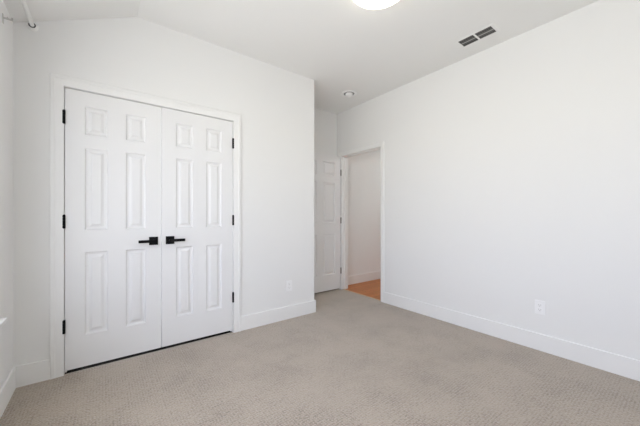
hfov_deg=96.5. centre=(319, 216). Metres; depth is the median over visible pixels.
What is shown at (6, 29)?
wall
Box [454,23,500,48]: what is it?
ceiling vent
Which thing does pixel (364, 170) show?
wall
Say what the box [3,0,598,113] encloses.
ceiling
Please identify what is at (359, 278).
baseboard
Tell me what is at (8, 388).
baseboard
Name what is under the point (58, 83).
door frame
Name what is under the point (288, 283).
wall outlet
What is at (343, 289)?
threshold
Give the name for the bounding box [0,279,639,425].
floor
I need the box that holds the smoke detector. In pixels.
[341,90,356,96]
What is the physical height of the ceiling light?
0.089 m
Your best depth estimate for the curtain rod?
1.86 m
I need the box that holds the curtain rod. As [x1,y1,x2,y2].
[20,0,38,30]
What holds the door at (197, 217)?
in the wall at (275, 105)
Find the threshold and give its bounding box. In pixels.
[343,289,380,300]
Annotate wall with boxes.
[0,0,12,388]
[13,17,313,366]
[314,108,336,155]
[337,0,639,359]
[348,150,380,275]
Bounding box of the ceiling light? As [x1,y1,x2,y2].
[354,0,398,8]
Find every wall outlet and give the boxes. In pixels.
[286,280,291,290]
[535,300,544,314]
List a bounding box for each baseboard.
[0,367,15,418]
[14,300,315,387]
[348,271,380,284]
[384,292,639,380]
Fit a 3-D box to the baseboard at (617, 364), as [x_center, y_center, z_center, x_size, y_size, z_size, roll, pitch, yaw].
[1.829,1.065,2.441,0.014,0.146,3.268,0,0,-37]
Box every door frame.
[50,72,240,379]
[339,141,383,302]
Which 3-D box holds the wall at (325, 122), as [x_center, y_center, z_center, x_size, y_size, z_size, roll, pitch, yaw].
[-1.138,-0.237,3.505,3.675,2.740,0.120,0,0,-37]
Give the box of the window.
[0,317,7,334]
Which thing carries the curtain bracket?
attached to the wall at (6, 29)
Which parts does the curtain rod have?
rod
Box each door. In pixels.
[62,88,160,370]
[161,108,233,346]
[314,152,340,292]
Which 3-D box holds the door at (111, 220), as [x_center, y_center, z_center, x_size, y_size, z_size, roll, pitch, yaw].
[-1.580,0.095,2.209,0.621,2.024,0.091,0,0,-37]
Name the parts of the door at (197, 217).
handle, lever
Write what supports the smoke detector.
attached to the ceiling
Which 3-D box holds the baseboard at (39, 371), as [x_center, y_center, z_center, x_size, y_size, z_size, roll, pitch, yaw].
[-1.244,1.065,2.904,2.476,0.146,0.708,0,0,-37]
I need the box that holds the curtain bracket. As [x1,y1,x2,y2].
[2,13,12,23]
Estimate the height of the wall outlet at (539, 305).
0.116 m
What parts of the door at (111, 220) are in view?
lever, handle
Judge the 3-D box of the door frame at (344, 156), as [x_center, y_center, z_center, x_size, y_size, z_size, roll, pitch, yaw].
[0.622,0.070,4.135,0.148,2.134,0.926,0,0,-37]
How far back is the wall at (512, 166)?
2.48 m
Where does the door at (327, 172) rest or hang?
in the wall at (325, 122)

